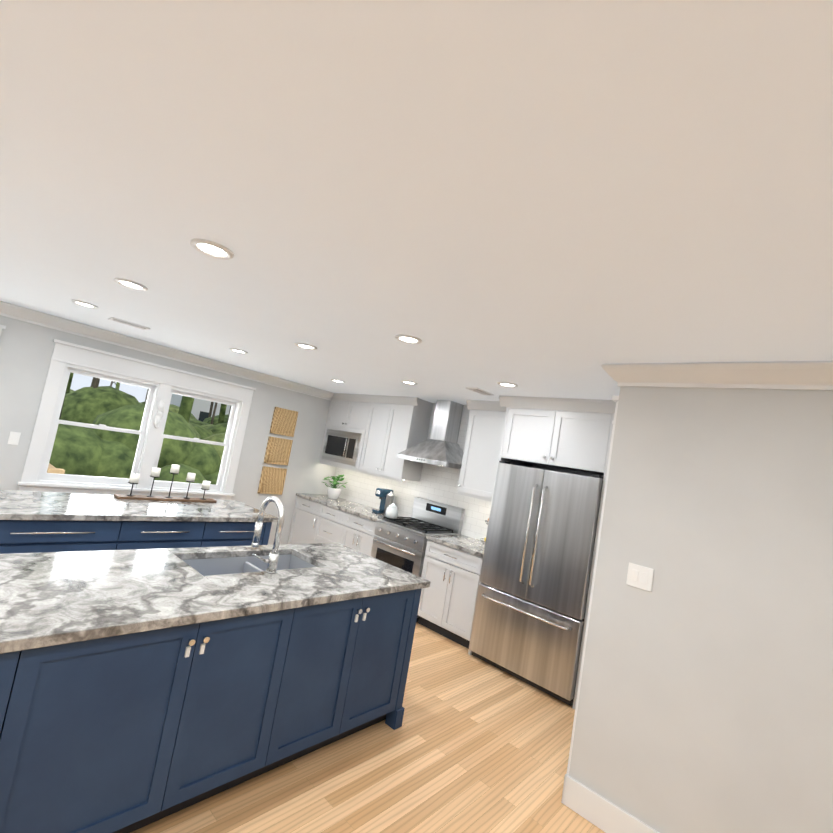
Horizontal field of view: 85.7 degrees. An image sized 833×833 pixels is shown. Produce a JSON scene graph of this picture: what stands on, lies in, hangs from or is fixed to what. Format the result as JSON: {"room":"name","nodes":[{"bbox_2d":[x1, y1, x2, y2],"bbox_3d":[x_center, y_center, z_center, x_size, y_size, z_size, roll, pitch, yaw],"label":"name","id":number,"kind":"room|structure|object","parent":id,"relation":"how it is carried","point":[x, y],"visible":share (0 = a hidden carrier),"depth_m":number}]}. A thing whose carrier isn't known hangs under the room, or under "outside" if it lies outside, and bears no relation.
{"room":"kitchen","nodes":[
{"label":"kitchen","id":0,"kind":"room"},
{"bbox_2d":[0,315,335,544],"bbox_3d":[-4.161,0.120,3.763,0.150,2.440,9.000,5,-7,42],"label":"wall","id":1,"kind":"structure","parent":0,"point":[26,350],"depth_m":5.69},
{"bbox_2d":[0,325,5,335],"bbox_3d":[-4.326,0.174,3.556,0.194,2.240,1.190,5,-7,42],"label":"door frame","id":2,"kind":"structure","parent":1,"relation":"attached to","point":[2,327],"depth_m":4.02},
{"bbox_2d":[7,431,20,444],"bbox_3d":[-3.710,0.202,4.145,0.009,0.118,0.075,5,-7,42],"label":"light switch","id":3,"kind":"object","parent":1,"relation":"attached to","point":[14,437],"depth_m":4.14},
{"bbox_2d":[17,339,255,499],"bbox_3d":[-2.955,0.180,5.043,0.205,1.500,2.100,5,-7,42],"label":"double window","id":4,"kind":"structure","parent":1,"relation":"in","point":[67,358],"depth_m":4.92},
{"bbox_2d":[0,301,333,400],"bbox_3d":[-4.039,-1.059,3.599,0.095,0.115,8.495,5,-7,42],"label":"crown molding","id":5,"kind":"structure","parent":1,"relation":"attached to","point":[9,310],"depth_m":4.84},
{"bbox_2d":[257,407,297,494],"bbox_3d":[-1.886,0.475,6.142,0.031,1.170,0.360,5,-7,42],"label":"panels","id":6,"kind":"object","parent":1,"relation":"attached to","point":[278,452],"visible":0.94,"depth_m":6.13},
{"bbox_2d":[131,622,604,832],"bbox_3d":[-1.576,1.609,0.981,7.900,0.100,9.150,5,-7,42],"label":"floor","id":7,"kind":"structure","parent":0,"point":[472,744],"depth_m":2.49},
{"bbox_2d":[0,518,271,553],"bbox_3d":[-2.354,1.216,3.647,0.704,0.882,2.116,5,-7,42],"label":"kitchen island","id":8,"kind":"object","parent":7,"relation":"on","point":[34,522],"depth_m":3.31},
{"bbox_2d":[0,490,277,521],"bbox_3d":[-2.338,0.758,3.748,0.866,0.040,2.190,5,-7,42],"label":"island countertop","id":9,"kind":"structure","parent":8,"relation":"on","point":[13,504],"depth_m":3.56},
{"bbox_2d":[114,464,216,502],"bbox_3d":[-2.295,0.615,4.222,0.130,0.339,0.860,5,-7,42],"label":"centerpiece","id":10,"kind":"object","parent":9,"relation":"on","point":[155,473],"visible":1,"depth_m":4.18},
{"bbox_2d":[0,587,427,832],"bbox_3d":[-1.062,1.332,2.465,0.972,0.882,2.112,5,-7,42],"label":"kitchen island","id":11,"kind":"object","parent":7,"relation":"on","point":[140,688],"depth_m":1.88},
{"bbox_2d":[0,543,430,650],"bbox_3d":[-0.987,0.880,2.509,1.000,0.040,2.170,5,-7,42],"label":"island countertop","id":12,"kind":"structure","parent":11,"relation":"on","point":[46,597],"depth_m":2.09},
{"bbox_2d":[184,551,319,574],"bbox_3d":[-1.014,1.019,2.745,0.444,0.224,0.824,5,-7,42],"label":"sink","id":13,"kind":"object","parent":12,"relation":"in","point":[206,564],"depth_m":2.88},
{"bbox_2d":[251,496,284,573],"bbox_3d":[-0.909,0.672,2.631,0.277,0.414,0.152,5,-7,42],"label":"gooseneck faucet","id":14,"kind":"object","parent":12,"relation":"on","point":[272,561],"visible":1,"depth_m":2.60},
{"bbox_2d":[288,497,319,543],"bbox_3d":[-1.367,1.637,6.400,0.597,0.882,0.617,5,-7,42],"label":"base cabinet","id":15,"kind":"object","parent":7,"relation":"on","point":[306,514],"depth_m":6.20},
{"bbox_2d":[296,493,408,520],"bbox_3d":[-0.882,1.220,6.057,1.717,0.040,0.632,5,-7,42],"label":"countertop","id":16,"kind":"structure","parent":15,"relation":"on","point":[357,510],"depth_m":5.93},
{"bbox_2d":[323,475,347,498],"bbox_3d":[-1.176,1.002,6.450,0.348,0.356,0.347,5,-7,42],"label":"potted plant","id":17,"kind":"object","parent":16,"relation":"on","point":[334,492],"visible":1,"depth_m":6.39},
{"bbox_2d":[372,488,392,512],"bbox_3d":[-0.440,1.101,5.878,0.124,0.310,0.223,5,-7,42],"label":"stand mixer","id":18,"kind":"object","parent":16,"relation":"on","point":[381,493],"visible":0.75,"depth_m":5.83},
{"bbox_2d":[384,492,394,514],"bbox_3d":[-0.345,1.111,5.752,0.108,0.300,0.108,5,-7,42],"label":"steel canister","id":19,"kind":"object","parent":16,"relation":"on","point":[390,497],"visible":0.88,"depth_m":5.71},
{"bbox_2d":[385,503,397,518],"bbox_3d":[-0.283,1.101,5.263,0.148,0.170,0.148,5,-7,42],"label":"jar","id":20,"kind":"object","parent":16,"relation":"on","point":[392,511],"visible":1,"depth_m":5.21},
{"bbox_2d":[312,505,347,544],"bbox_3d":[-0.949,1.674,6.016,0.650,0.882,0.617,5,-7,42],"label":"base cabinet","id":21,"kind":"object","parent":7,"relation":"on","point":[332,525],"depth_m":5.80},
{"bbox_2d":[344,513,375,555],"bbox_3d":[-0.537,1.711,5.639,0.580,0.882,0.617,5,-7,42],"label":"base cabinet","id":22,"kind":"object","parent":7,"relation":"on","point":[359,537],"depth_m":5.41},
{"bbox_2d":[371,497,464,621],"bbox_3d":[-0.045,1.584,5.170,0.750,1.215,0.703,5,-7,42],"label":"range","id":23,"kind":"object","parent":7,"relation":"on","point":[400,542],"visible":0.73,"depth_m":5.08},
{"bbox_2d":[417,541,482,648],"bbox_3d":[0.499,1.804,4.688,0.718,0.882,0.617,5,-7,42],"label":"base cabinet","id":24,"kind":"object","parent":7,"relation":"on","point":[451,569],"depth_m":4.44},
{"bbox_2d":[426,534,484,556],"bbox_3d":[0.572,1.351,4.724,0.718,0.040,0.632,5,-7,42],"label":"countertop","id":25,"kind":"structure","parent":24,"relation":"on","point":[465,544],"depth_m":4.62},
{"bbox_2d":[469,461,602,705],"bbox_3d":[1.173,1.391,4.084,0.962,1.811,0.746,5,-7,42],"label":"fridge","id":26,"kind":"object","parent":7,"relation":"on","point":[530,610],"visible":0.96,"depth_m":3.80},
{"bbox_2d":[561,773,659,832],"bbox_3d":[1.902,2.130,1.457,2.976,0.145,0.031,5,-7,42],"label":"baseboard","id":27,"kind":"structure","parent":7,"relation":"on","point":[595,809],"depth_m":2.31},
{"bbox_2d":[0,0,832,404],"bbox_3d":[-1.145,-0.884,1.208,7.900,0.100,9.150,5,-7,42],"label":"ceiling","id":28,"kind":"structure","parent":0,"point":[548,198],"depth_m":1.22},
{"bbox_2d":[71,299,98,308],"bbox_3d":[-2.569,-0.867,3.481,0.176,0.012,0.176,5,-7,42],"label":"recessed light","id":29,"kind":"object","parent":28,"relation":"in","point":[84,304],"visible":1,"depth_m":3.48},
{"bbox_2d":[108,317,149,329],"bbox_3d":[-2.534,-0.816,3.969,0.130,0.014,0.300,5,-7,42],"label":"ceiling vent","id":30,"kind":"object","parent":28,"relation":"in","point":[128,323],"visible":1,"depth_m":3.94},
{"bbox_2d":[113,278,147,290],"bbox_3d":[-1.716,-0.790,2.699,0.176,0.012,0.176,5,-7,42],"label":"recessed light","id":31,"kind":"object","parent":28,"relation":"in","point":[130,284],"visible":1,"depth_m":2.69},
{"bbox_2d":[190,238,233,259],"bbox_3d":[-0.878,-0.715,1.930,0.176,0.012,0.176,5,-7,42],"label":"recessed light","id":32,"kind":"object","parent":28,"relation":"in","point":[209,248],"visible":0.98,"depth_m":1.92},
{"bbox_2d":[229,348,247,353],"bbox_3d":[-1.743,-0.640,4.405,0.176,0.012,0.176,5,-7,42],"label":"recessed light","id":33,"kind":"object","parent":28,"relation":"in","point":[238,350],"visible":1,"depth_m":4.40},
{"bbox_2d":[295,343,316,349],"bbox_3d":[-0.890,-0.564,3.623,0.176,0.012,0.176,5,-7,42],"label":"recessed light","id":34,"kind":"object","parent":28,"relation":"in","point":[306,346],"visible":1,"depth_m":3.61},
{"bbox_2d":[331,379,344,382],"bbox_3d":[-0.929,-0.417,5.314,0.176,0.012,0.176,5,-7,42],"label":"recessed light","id":35,"kind":"object","parent":28,"relation":"in","point":[336,380],"visible":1,"depth_m":5.30},
{"bbox_2d":[395,334,421,343],"bbox_3d":[-0.051,-0.488,2.854,0.176,0.012,0.176,5,-7,42],"label":"recessed light","id":36,"kind":"object","parent":28,"relation":"in","point":[408,339],"visible":1,"depth_m":2.84},
{"bbox_2d":[400,380,417,384],"bbox_3d":[-0.076,-0.340,4.532,0.176,0.012,0.176,5,-7,42],"label":"recessed light","id":37,"kind":"object","parent":28,"relation":"in","point":[408,382],"visible":1,"depth_m":4.52},
{"bbox_2d":[466,387,493,395],"bbox_3d":[0.611,-0.238,4.327,0.130,0.014,0.300,5,-7,42],"label":"ceiling vent","id":38,"kind":"object","parent":28,"relation":"in","point":[479,391],"visible":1,"depth_m":4.29},
{"bbox_2d":[497,382,517,387],"bbox_3d":[0.762,-0.265,3.763,0.176,0.012,0.176,5,-7,42],"label":"recessed light","id":39,"kind":"object","parent":28,"relation":"in","point":[508,384],"visible":0.98,"depth_m":3.75},
{"bbox_2d":[601,361,832,390],"bbox_3d":[2.214,-0.151,1.675,2.995,0.115,0.095,5,-7,42],"label":"crown molding","id":40,"kind":"structure","parent":28,"relation":"attached to","point":[800,375],"depth_m":2.26},
{"bbox_2d":[333,403,603,540],"bbox_3d":[0.488,1.074,5.404,4.600,2.440,0.150,5,-7,42],"label":"tiled wall","id":41,"kind":"structure","parent":0,"point":[437,483],"depth_m":5.63},
{"bbox_2d":[397,400,462,468],"bbox_3d":[0.269,0.189,5.375,0.752,0.780,0.494,5,-7,42],"label":"range hood","id":42,"kind":"object","parent":41,"relation":"attached to","point":[440,447],"visible":0.96,"depth_m":5.33},
{"bbox_2d":[319,393,615,708],"bbox_3d":[0.210,0.998,5.094,4.594,2.438,0.692,5,-7,42],"label":"upper cabinet","id":43,"kind":"object","parent":41,"relation":"attached to","point":[374,435],"visible":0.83,"depth_m":4.79},
{"bbox_2d":[569,386,832,832],"bbox_3d":[2.780,1.177,2.168,3.150,2.440,1.850,5,-7,42],"label":"wall block","id":44,"kind":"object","parent":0,"point":[705,703],"visible":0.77,"depth_m":2.17},
{"bbox_2d":[567,395,618,773],"bbox_3d":[1.361,1.087,2.935,0.104,2.270,1.070,5,-7,42],"label":"door frame","id":45,"kind":"structure","parent":44,"relation":"attached to","point":[615,399],"depth_m":2.58},
{"bbox_2d":[626,563,653,591],"bbox_3d":[1.193,0.857,2.399,0.125,0.118,0.009,5,-7,42],"label":"light switch","id":46,"kind":"object","parent":44,"relation":"attached to","point":[639,576],"depth_m":2.40},
{"label":"outside","id":47,"kind":"structure","parent":0,"visible":0},
{"bbox_3d":[-46.749,0.085,61.122,139.840,0.250,190.000,5,-7,42],"label":"ground","id":48,"kind":"structure","parent":47,"visible":0},
{"bbox_2d":[47,463,64,473],"bbox_3d":[-7.246,0.765,4.291,5.005,1.720,5.160,5,-7,42],"label":"deck","id":49,"kind":"object","parent":48,"relation":"on","point":[51,469],"depth_m":4.54},
{"bbox_2d":[49,372,230,484],"bbox_3d":[-11.178,-5.428,43.422,57.143,21.814,57.193,5,-7,42],"label":"vegetation","id":50,"kind":"object","parent":48,"relation":"on","point":[79,450],"visible":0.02,"depth_m":11.92},
{"bbox_2d":[170,394,230,421],"bbox_3d":[-20.296,-1.810,48.146,11.000,10.150,13.200,5,-7,42],"label":"house","id":51,"kind":"structure","parent":48,"relation":"on","point":[200,410],"depth_m":41.51}
]}

